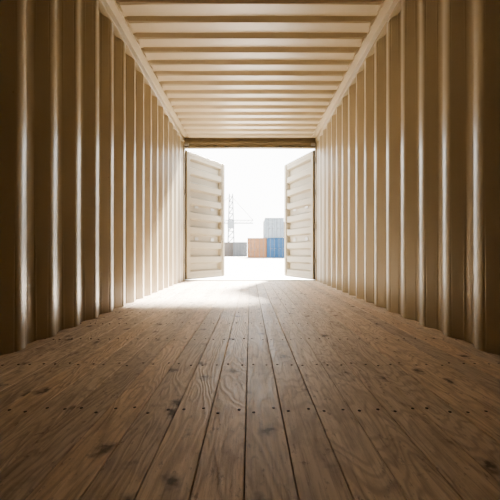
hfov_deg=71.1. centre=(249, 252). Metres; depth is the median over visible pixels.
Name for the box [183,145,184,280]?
trim
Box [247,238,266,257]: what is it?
container
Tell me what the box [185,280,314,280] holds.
trim
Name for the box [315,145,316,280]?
trim
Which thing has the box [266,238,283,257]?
container
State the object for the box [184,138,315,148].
trim
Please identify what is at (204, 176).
door
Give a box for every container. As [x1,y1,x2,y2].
[225,242,232,256]
[233,242,246,256]
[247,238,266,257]
[263,218,283,237]
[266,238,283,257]
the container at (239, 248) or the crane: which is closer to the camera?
the container at (239, 248)
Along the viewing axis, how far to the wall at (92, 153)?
2.34 m
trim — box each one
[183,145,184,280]
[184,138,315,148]
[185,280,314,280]
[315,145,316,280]
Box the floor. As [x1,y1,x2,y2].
[0,281,499,499]
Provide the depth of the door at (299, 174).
6.71 m
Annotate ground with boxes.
[189,253,311,279]
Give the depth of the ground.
12.80 m
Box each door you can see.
[185,150,224,279]
[284,150,314,279]
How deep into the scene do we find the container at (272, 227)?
45.13 m
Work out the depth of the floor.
1.15 m
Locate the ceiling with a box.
[106,0,393,137]
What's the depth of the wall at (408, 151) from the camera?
2.34 m
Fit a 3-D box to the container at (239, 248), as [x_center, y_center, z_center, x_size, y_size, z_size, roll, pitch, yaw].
[-1.771,-0.655,65.020,2.450,2.590,6.100,0,0,0]
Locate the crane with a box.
[225,194,252,241]
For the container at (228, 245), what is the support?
on the ground
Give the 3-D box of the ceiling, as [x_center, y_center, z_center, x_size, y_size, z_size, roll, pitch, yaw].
[0.000,-2.026,2.120,2.360,0.089,8.040,0,0,0]
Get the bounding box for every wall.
[0,0,184,354]
[315,0,499,354]

